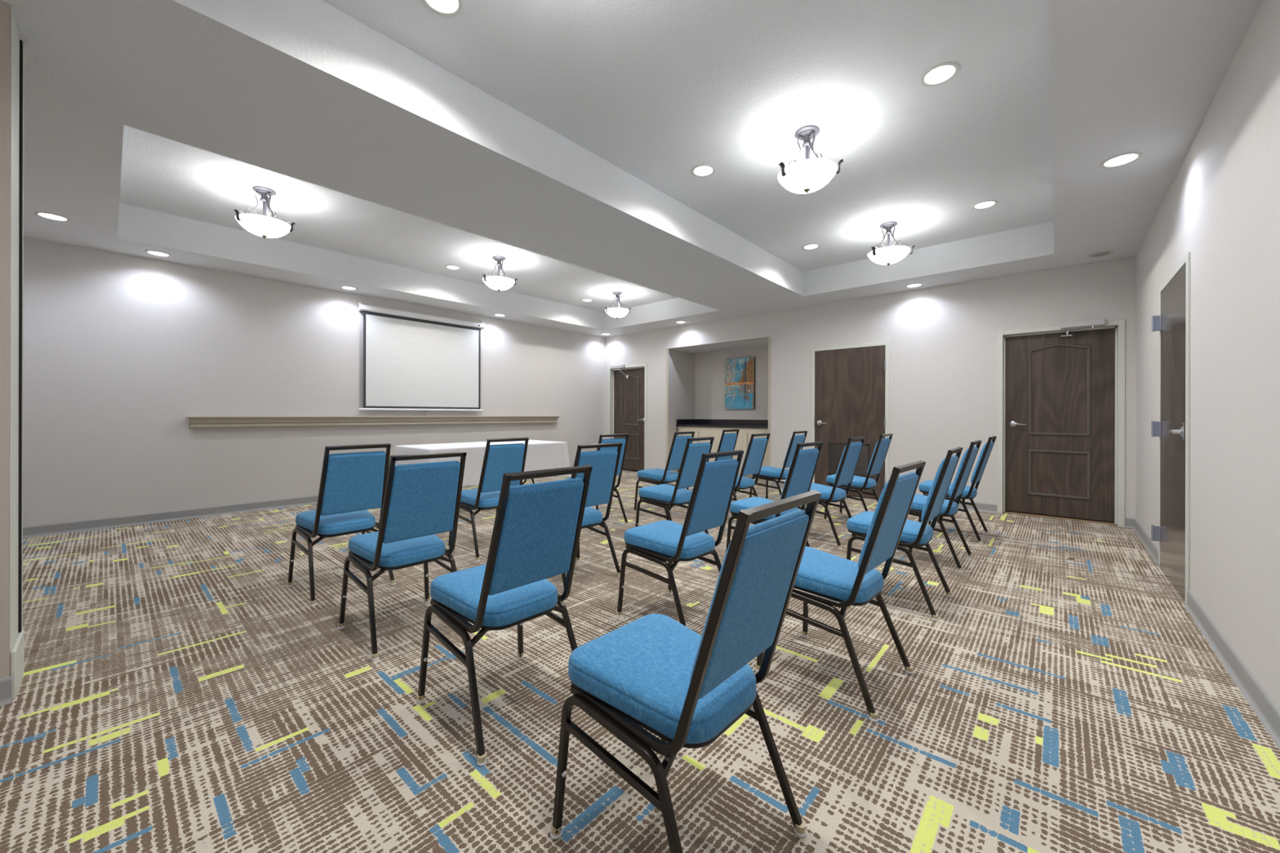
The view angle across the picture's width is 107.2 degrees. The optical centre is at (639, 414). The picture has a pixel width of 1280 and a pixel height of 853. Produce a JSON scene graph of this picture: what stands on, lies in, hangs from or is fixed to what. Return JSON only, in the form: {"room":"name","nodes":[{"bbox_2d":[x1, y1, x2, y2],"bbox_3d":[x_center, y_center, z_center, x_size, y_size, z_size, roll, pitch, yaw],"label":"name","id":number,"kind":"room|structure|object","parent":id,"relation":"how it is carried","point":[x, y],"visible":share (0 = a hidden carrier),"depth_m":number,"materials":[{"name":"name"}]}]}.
{"room":"conference room","nodes":[
{"label":"conference room","id":0,"kind":"room"},
{"bbox_2d":[0,0,12,706],"bbox_3d":[-2.836,-0.242,1.651,0.312,2.743,0.794,0,0,42],"label":"wall","id":1,"kind":"structure","parent":0,"point":[5,7],"depth_m":1.85,"materials":[{"name":"white paint"}]},
{"bbox_2d":[9,4,19,653],"bbox_3d":[-2.575,-0.336,1.943,0.258,2.553,0.002,0,0,42],"label":"trim","id":2,"kind":"structure","parent":1,"relation":"attached to","point":[15,39],"depth_m":1.93,"materials":[{"name":"grey"}]},
{"bbox_2d":[9,629,24,699],"bbox_3d":[-2.594,1.035,1.966,0.285,0.190,0.014,0,0,42],"label":"trim","id":3,"kind":"structure","parent":1,"relation":"attached to","point":[17,652],"depth_m":1.92,"materials":[{"name":"grey"}]},
{"bbox_2d":[17,40,22,632],"bbox_3d":[-2.678,-0.337,2.039,0.022,2.553,0.008,0,0,42],"label":"trim","id":4,"kind":"structure","parent":1,"relation":"attached to","point":[20,217],"depth_m":2.03,"materials":[{"name":"black"}]},
{"bbox_2d":[21,43,23,631],"bbox_3d":[-2.692,-0.337,2.053,0.018,2.553,0.010,0,0,42],"label":"trim","id":5,"kind":"structure","parent":1,"relation":"attached to","point":[23,43],"depth_m":2.05,"materials":[{"name":"grey"}]},
{"bbox_2d":[22,236,604,526],"bbox_3d":[-3.399,-0.246,6.895,0.140,2.748,8.180,0,0,42],"label":"wall","id":6,"kind":"structure","parent":0,"point":[119,349],"depth_m":5.21,"materials":[{"name":"paint"}]},
{"bbox_2d":[22,484,469,537],"bbox_3d":[-3.341,1.078,6.841,0.022,0.100,7.900,0,0,42],"label":"baseboard","id":7,"kind":"structure","parent":6,"relation":"attached to","point":[131,520],"depth_m":4.93,"materials":[{"name":"grey rubber"}]},
{"bbox_2d":[186,415,559,427],"bbox_3d":[-3.198,0.087,6.942,0.099,0.128,5.038,0,0,42],"label":"wall ledge","id":8,"kind":"object","parent":6,"relation":"attached to","point":[194,421],"visible":1,"depth_m":6.18,"materials":[{"name":"beige paint"}]},
{"bbox_2d":[357,300,484,414],"bbox_3d":[-3.152,-0.764,6.998,0.085,1.535,1.840,0,0,42],"label":"projection screen","id":9,"kind":"object","parent":6,"relation":"attached to","point":[412,361],"visible":1,"depth_m":6.90,"materials":[{"name":"white fabric"}]},
{"bbox_2d":[0,0,1262,337],"bbox_3d":[-0.512,-1.772,4.288,7.834,0.328,8.020,0,0,42],"label":"ceiling","id":10,"kind":"structure","parent":0,"point":[402,142],"depth_m":2.98,"materials":[{"name":"white paint"}]},
{"bbox_2d":[33,211,71,222],"bbox_3d":[-4.798,-1.614,3.854,0.192,0.006,0.192,0,0,42],"label":"recessed light","id":11,"kind":"object","parent":10,"relation":"in","point":[45,215],"visible":1,"depth_m":3.85,"materials":[{"name":"grey"}]},
{"bbox_2d":[144,249,171,257],"bbox_3d":[-4.838,-1.614,4.738,0.192,0.006,0.192,0,0,42],"label":"recessed light","id":12,"kind":"object","parent":10,"relation":"in","point":[148,251],"visible":1,"depth_m":4.73,"materials":[{"name":"grey"}]},
{"bbox_2d":[233,186,295,238],"bbox_3d":[-3.253,-1.733,4.068,0.418,0.418,0.426,0,0,13],"label":"ceiling light","id":13,"kind":"object","parent":10,"relation":"attached to","point":[264,226],"visible":1,"depth_m":4.03,"materials":[{"name":"white glass"}]},
{"bbox_2d":[340,285,357,290],"bbox_3d":[-3.715,-1.612,6.022,0.192,0.006,0.192,0,0,42],"label":"recessed light","id":14,"kind":"object","parent":10,"relation":"in","point":[346,287],"visible":1,"depth_m":6.00,"materials":[{"name":"grey"}]},
{"bbox_2d":[422,0,463,16],"bbox_3d":[-0.925,-1.933,2.197,0.192,0.006,0.192,0,0,42],"label":"recessed light","id":15,"kind":"object","parent":10,"relation":"in","point":[443,7],"visible":1,"depth_m":2.23,"materials":[{"name":"grey"}]},
{"bbox_2d":[444,265,460,269],"bbox_3d":[-2.465,-1.937,6.218,0.192,0.006,0.192,0,0,42],"label":"recessed light","id":16,"kind":"object","parent":10,"relation":"in","point":[450,267],"visible":1,"depth_m":6.21,"materials":[{"name":"grey"}]},
{"bbox_2d":[482,255,517,291],"bbox_3d":[-1.749,-1.730,5.819,0.418,0.418,0.426,0,0,30],"label":"ceiling light","id":17,"kind":"object","parent":10,"relation":"attached to","point":[498,282],"visible":1,"depth_m":5.77,"materials":[{"name":"white glass"}]},
{"bbox_2d":[493,313,506,316],"bbox_3d":[-2.273,-1.608,7.650,0.192,0.006,0.192,0,0,42],"label":"recessed light","id":18,"kind":"object","parent":10,"relation":"in","point":[496,314],"visible":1,"depth_m":7.66,"materials":[{"name":"grey"}]},
{"bbox_2d":[581,298,592,302],"bbox_3d":[-0.894,-1.933,7.993,0.192,0.006,0.192,0,0,42],"label":"recessed light","id":19,"kind":"object","parent":10,"relation":"in","point":[583,300],"visible":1,"depth_m":7.97,"materials":[{"name":"grey"}]},
{"bbox_2d":[604,291,631,318],"bbox_3d":[-0.370,-1.727,7.475,0.426,0.418,0.418,0,0,-43],"label":"ceiling light","id":20,"kind":"object","parent":10,"relation":"attached to","point":[618,312],"visible":1,"depth_m":7.42,"materials":[{"name":"white glass"}]},
{"bbox_2d":[675,320,686,323],"bbox_3d":[0.709,-1.601,8.193,0.192,0.006,0.192,0,0,42],"label":"recessed light","id":21,"kind":"object","parent":10,"relation":"in","point":[677,322],"visible":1,"depth_m":8.18,"materials":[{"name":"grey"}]},
{"bbox_2d":[691,164,715,177],"bbox_3d":[0.502,-1.930,3.739,0.192,0.006,0.192,0,0,42],"label":"recessed light","id":22,"kind":"object","parent":10,"relation":"in","point":[702,170],"visible":1,"depth_m":3.73,"materials":[{"name":"grey"}]},
{"bbox_2d":[777,124,843,195],"bbox_3d":[1.129,-1.723,3.213,0.426,0.418,0.418,0,0,-28],"label":"ceiling light","id":23,"kind":"object","parent":10,"relation":"attached to","point":[809,175],"visible":1,"depth_m":3.15,"materials":[{"name":"white glass"}]},
{"bbox_2d":[802,243,819,249],"bbox_3d":[1.965,-1.927,5.421,0.192,0.006,0.192,0,0,42],"label":"recessed light","id":24,"kind":"object","parent":10,"relation":"in","point":[813,246],"visible":1,"depth_m":5.42,"materials":[{"name":"grey"}]},
{"bbox_2d":[867,221,915,265],"bbox_3d":[2.511,-1.720,4.776,0.426,0.418,0.418,0,0,-28],"label":"ceiling light","id":25,"kind":"object","parent":10,"relation":"attached to","point":[889,255],"visible":1,"depth_m":4.72,"materials":[{"name":"white glass"}]},
{"bbox_2d":[905,283,923,287],"bbox_3d":[3.392,-1.595,5.840,0.192,0.006,0.192,0,0,42],"label":"recessed light","id":26,"kind":"object","parent":10,"relation":"in","point":[913,285],"visible":1,"depth_m":5.83,"materials":[{"name":"grey"}]},
{"bbox_2d":[920,62,959,86],"bbox_3d":[1.700,-1.927,2.678,0.192,0.006,0.192,0,0,42],"label":"recessed light","id":27,"kind":"object","parent":10,"relation":"in","point":[940,73],"visible":1,"depth_m":2.67,"materials":[{"name":"grey"}]},
{"bbox_2d":[972,200,997,209],"bbox_3d":[3.165,-1.924,4.333,0.192,0.006,0.192,0,0,42],"label":"recessed light","id":28,"kind":"object","parent":10,"relation":"in","point":[988,203],"visible":1,"depth_m":4.32,"materials":[{"name":"grey"}]},
{"bbox_2d":[1087,250,1114,257],"bbox_3d":[4.580,-1.593,4.694,0.192,0.006,0.192,0,0,42],"label":"air vent","id":29,"kind":"object","parent":10,"relation":"in","point":[1100,254],"visible":1,"depth_m":4.69,"materials":[{"name":"grey metal"}]},
{"bbox_2d":[1099,151,1142,168],"bbox_3d":[3.021,-1.596,2.964,0.192,0.006,0.192,0,0,42],"label":"recessed light","id":30,"kind":"object","parent":10,"relation":"in","point":[1122,159],"visible":1,"depth_m":2.96,"materials":[{"name":"grey"}]},
{"bbox_2d":[0,469,1279,852],"bbox_3d":[-0.099,1.136,4.605,7.842,0.001,8.850,0,0,42],"label":"floor","id":31,"kind":"structure","parent":0,"point":[175,695],"depth_m":1.78,"materials":[{"name":"carpet"}]},
{"bbox_2d":[286,443,395,606],"bbox_3d":[-1.954,0.660,3.106,0.574,0.944,0.487,0,0,40],"label":"banquet chair","id":32,"kind":"object","parent":31,"relation":"on","point":[351,484],"visible":0.87,"depth_m":2.97,"materials":[{"name":"blue fabric"}]},
{"bbox_2d":[337,451,470,661],"bbox_3d":[-1.233,0.661,2.494,0.574,0.944,0.487,0,0,42],"label":"banquet chair","id":33,"kind":"object","parent":31,"relation":"on","point":[422,500],"visible":0.94,"depth_m":2.36,"materials":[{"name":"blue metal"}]},
{"bbox_2d":[447,437,528,561],"bbox_3d":[-1.254,0.661,3.962,0.574,0.944,0.487,0,0,43],"label":"banquet chair","id":34,"kind":"object","parent":31,"relation":"on","point":[499,460],"visible":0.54,"depth_m":3.79,"materials":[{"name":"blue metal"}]},
{"bbox_2d":[416,464,592,766],"bbox_3d":[-0.514,0.663,1.848,0.574,0.944,0.487,0,0,43],"label":"banquet chair","id":35,"kind":"object","parent":31,"relation":"on","point":[537,528],"visible":0.92,"depth_m":1.71,"materials":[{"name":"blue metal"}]},
{"bbox_2d":[522,478,534,484],"bbox_3d":[-2.035,0.766,6.266,0.900,0.746,1.910,0,0,42],"label":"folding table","id":36,"kind":"object","parent":31,"relation":"on","point":[532,479],"visible":0.09,"depth_m":6.82,"materials":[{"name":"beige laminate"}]},
{"bbox_2d":[394,440,571,486],"bbox_3d":[-2.035,0.637,6.268,1.070,0.498,2.078,0,0,42],"label":"tablecloth","id":37,"kind":"object","parent":36,"relation":"on","point":[540,455],"visible":0.52,"depth_m":5.92,"materials":[{"name":"white fabric"}]},
{"bbox_2d":[561,442,622,587],"bbox_3d":[-0.452,0.663,3.300,0.487,0.944,0.574,0,0,-45],"label":"banquet chair","id":38,"kind":"object","parent":31,"relation":"on","point":[605,464],"visible":0.43,"depth_m":3.20,"materials":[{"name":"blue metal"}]},
{"bbox_2d":[566,433,629,533],"bbox_3d":[-0.443,0.663,4.840,0.487,0.944,0.574,0,0,-45],"label":"banquet chair","id":39,"kind":"object","parent":31,"relation":"on","point":[624,441],"visible":0.29,"depth_m":4.77,"materials":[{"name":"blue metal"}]},
{"bbox_2d":[633,431,694,513],"bbox_3d":[0.293,0.665,5.468,0.574,0.944,0.487,0,0,41],"label":"banquet chair","id":40,"kind":"object","parent":31,"relation":"on","point":[653,476],"visible":0.59,"depth_m":5.33,"materials":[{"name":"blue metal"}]},
{"bbox_2d":[635,436,714,533],"bbox_3d":[0.311,0.665,4.162,0.574,0.944,0.487,0,0,42],"label":"banquet chair","id":41,"kind":"object","parent":31,"relation":"on","point":[663,495],"visible":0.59,"depth_m":4.02,"materials":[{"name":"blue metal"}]},
{"bbox_2d":[616,449,743,626],"bbox_3d":[0.234,0.665,2.640,0.574,0.944,0.487,0,0,43],"label":"banquet chair","id":42,"kind":"object","parent":31,"relation":"on","point":[660,542],"visible":0.92,"depth_m":2.52,"materials":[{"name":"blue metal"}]},
{"bbox_2d":[550,489,821,852],"bbox_3d":[0.126,0.664,1.260,0.574,0.944,0.487,0,0,43],"label":"banquet chair","id":43,"kind":"object","parent":31,"relation":"on","point":[653,673],"visible":1,"depth_m":1.15,"materials":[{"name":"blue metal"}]},
{"bbox_2d":[686,429,739,489],"bbox_3d":[0.971,0.666,6.255,0.574,0.944,0.487,0,0,42],"label":"banquet chair","id":44,"kind":"object","parent":31,"relation":"on","point":[727,442],"visible":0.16,"depth_m":6.08,"materials":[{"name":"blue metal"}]},
{"bbox_2d":[677,426,768,483],"bbox_3d":[1.558,0.684,8.359,1.998,0.912,0.334,0,0,42],"label":"base cabinet","id":45,"kind":"object","parent":31,"relation":"on","point":[744,434],"visible":0.29,"depth_m":8.09,"materials":[{"name":"beige paint"}]},
{"bbox_2d":[675,418,768,428],"bbox_3d":[1.642,0.161,8.475,2.029,0.134,0.621,0,0,42],"label":"countertop","id":46,"kind":"structure","parent":45,"relation":"on","point":[753,424],"depth_m":8.68,"materials":[{"name":"black stone"}]},
{"bbox_2d":[731,432,770,501],"bbox_3d":[1.034,0.667,5.012,0.574,0.944,0.487,0,0,42],"label":"banquet chair","id":47,"kind":"object","parent":31,"relation":"on","point":[757,447],"visible":0.52,"depth_m":4.86,"materials":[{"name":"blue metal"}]},
{"bbox_2d":[725,441,823,552],"bbox_3d":[0.994,0.666,3.485,0.574,0.944,0.487,0,0,45],"label":"banquet chair","id":48,"kind":"object","parent":31,"relation":"on","point":[802,467],"visible":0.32,"depth_m":3.35,"materials":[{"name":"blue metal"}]},
{"bbox_2d":[749,431,807,498],"bbox_3d":[1.691,0.668,5.758,0.574,0.944,0.487,0,0,41],"label":"banquet chair","id":49,"kind":"object","parent":31,"relation":"on","point":[766,473],"visible":0.5,"depth_m":5.60,"materials":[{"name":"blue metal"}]},
{"bbox_2d":[796,435,866,549],"bbox_3d":[1.703,0.668,4.320,0.574,0.944,0.487,0,0,43],"label":"banquet chair","id":50,"kind":"object","parent":31,"relation":"on","point":[845,473],"visible":0.66,"depth_m":4.15,"materials":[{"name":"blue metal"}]},
{"bbox_2d":[755,460,925,722],"bbox_3d":[0.878,0.666,2.069,0.574,0.944,0.487,0,0,44],"label":"banquet chair","id":51,"kind":"object","parent":31,"relation":"on","point":[824,580],"visible":0.82,"depth_m":1.93,"materials":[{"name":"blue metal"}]},
{"bbox_2d":[823,433,893,521],"bbox_3d":[2.327,0.669,5.021,0.574,0.944,0.487,0,0,43],"label":"banquet chair","id":52,"kind":"object","parent":31,"relation":"on","point":[875,467],"visible":0.73,"depth_m":4.87,"materials":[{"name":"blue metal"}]},
{"bbox_2d":[846,446,963,621],"bbox_3d":[1.633,0.668,2.930,0.574,0.944,0.487,0,0,42],"label":"banquet chair","id":53,"kind":"object","parent":31,"relation":"on","point":[915,535],"visible":0.7,"depth_m":2.77,"materials":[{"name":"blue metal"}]},
{"bbox_2d":[908,440,982,572],"bbox_3d":[2.328,0.669,3.735,0.574,0.944,0.487,0,0,43],"label":"banquet chair","id":54,"kind":"object","parent":31,"relation":"on","point":[949,508],"visible":0.66,"depth_m":3.56,"materials":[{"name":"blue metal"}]},
{"bbox_2d":[918,435,996,544],"bbox_3d":[3.008,0.671,4.480,0.574,0.944,0.487,0,0,42],"label":"banquet chair","id":55,"kind":"object","parent":31,"relation":"on","point":[970,493],"visible":0.73,"depth_m":4.30,"materials":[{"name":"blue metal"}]},
{"bbox_2d":[671,346,768,472],"bbox_3d":[1.635,-0.088,8.466,2.235,2.455,0.847,0,0,42],"label":"wall","id":56,"kind":"structure","parent":0,"point":[698,380],"depth_m":9.00,"materials":[{"name":"paint"}]},
{"bbox_2d":[694,418,768,425],"bbox_3d":[1.841,0.143,8.700,1.989,0.098,0.020,0,0,42],"label":"backsplash","id":57,"kind":"structure","parent":56,"relation":"attached to","point":[740,422],"depth_m":8.78,"materials":[{"name":"black stone"}]},
{"bbox_2d":[724,356,755,408],"bbox_3d":[1.835,-0.570,8.695,0.605,0.935,0.039,0,0,42],"label":"canvas painting","id":58,"kind":"object","parent":56,"relation":"attached to","point":[740,373],"visible":1,"depth_m":8.67,"materials":[{"name":"multicoloured"}]},
{"bbox_2d":[674,338,768,353],"bbox_3d":[1.605,-1.265,8.429,2.035,0.100,0.747,0,0,42],"label":"ceiling","id":59,"kind":"structure","parent":0,"point":[763,342],"depth_m":8.44,"materials":[{"name":"white paint"}]},
{"bbox_2d":[604,255,1136,518],"bbox_3d":[2.176,-0.233,7.328,7.634,2.748,0.140,0,0,42],"label":"wall","id":60,"kind":"structure","parent":0,"point":[943,340],"depth_m":5.95,"materials":[{"name":"paint"}]},
{"bbox_2d":[608,363,646,471],"bbox_3d":[-0.250,0.070,9.402,1.036,2.130,0.251,0,0,42],"label":"door","id":61,"kind":"structure","parent":60,"relation":"in","point":[627,384],"depth_m":9.44,"materials":[{"name":"brown wood"}]},
{"bbox_2d":[665,348,668,466],"bbox_3d":[0.513,-0.040,8.731,0.055,2.354,0.044,0,0,42],"label":"trim","id":62,"kind":"structure","parent":60,"relation":"attached to","point":[667,349],"depth_m":8.71,"materials":[{"name":"beige paint"}]},
{"bbox_2d":[768,336,770,485],"bbox_3d":[2.035,-0.036,7.383,0.044,2.354,0.044,0,0,42],"label":"trim","id":63,"kind":"structure","parent":60,"relation":"attached to","point":[769,338],"depth_m":7.37,"materials":[{"name":"beige paint"}]},
{"bbox_2d":[811,341,889,498],"bbox_3d":[2.933,0.086,6.614,1.042,2.113,0.205,0,0,42],"label":"door","id":64,"kind":"structure","parent":60,"relation":"in","point":[851,383],"depth_m":6.57,"materials":[{"name":"brown wood"}]},
{"bbox_2d":[828,442,869,477],"bbox_3d":[2.903,0.629,6.574,0.548,0.457,0.011,0,0,42],"label":"grille","id":65,"kind":"object","parent":64,"relation":"attached to","point":[835,449],"depth_m":6.63,"materials":[{"name":"brown metal"}]},
{"bbox_2d":[646,468,1135,528],"bbox_3d":[2.120,1.091,7.268,7.634,0.100,0.022,0,0,42],"label":"baseboard","id":66,"kind":"structure","parent":60,"relation":"attached to","point":[981,507],"depth_m":5.55,"materials":[{"name":"grey rubber"}]},
{"bbox_2d":[996,317,1124,527],"bbox_3d":[4.567,0.076,5.169,1.036,2.141,0.202,0,0,42],"label":"door","id":67,"kind":"structure","parent":60,"relation":"in","point":[1061,388],"depth_m":5.16,"materials":[{"name":"dark wood"},{"name":"brushed nickel"}]},
{"bbox_2d":[1135,0,1279,709],"bbox_3d":[2.422,-0.232,1.742,0.140,2.748,8.180,0,0,42],"label":"wall","id":68,"kind":"structure","parent":0,"point":[1221,206],"depth_m":2.11,"materials":[{"name":"paint"}]},
{"bbox_2d":[1151,251,1190,604],"bbox_3d":[3.640,0.088,3.170,0.209,2.113,1.055,0,0,42],"label":"door","id":69,"kind":"structure","parent":68,"relation":"in","point":[1172,428],"depth_m":3.12,"materials":[{"name":"dark wood"},{"name":"brushed metal"}]},
{"bbox_2d":[1133,519,1279,750],"bbox_3d":[2.358,1.091,1.795,0.022,0.100,7.900,0,0,42],"label":"baseboard","id":70,"kind":"structure","parent":68,"relation":"attached to","point":[1266,710],"depth_m":2.07,"materials":[{"name":"grey rubber"}]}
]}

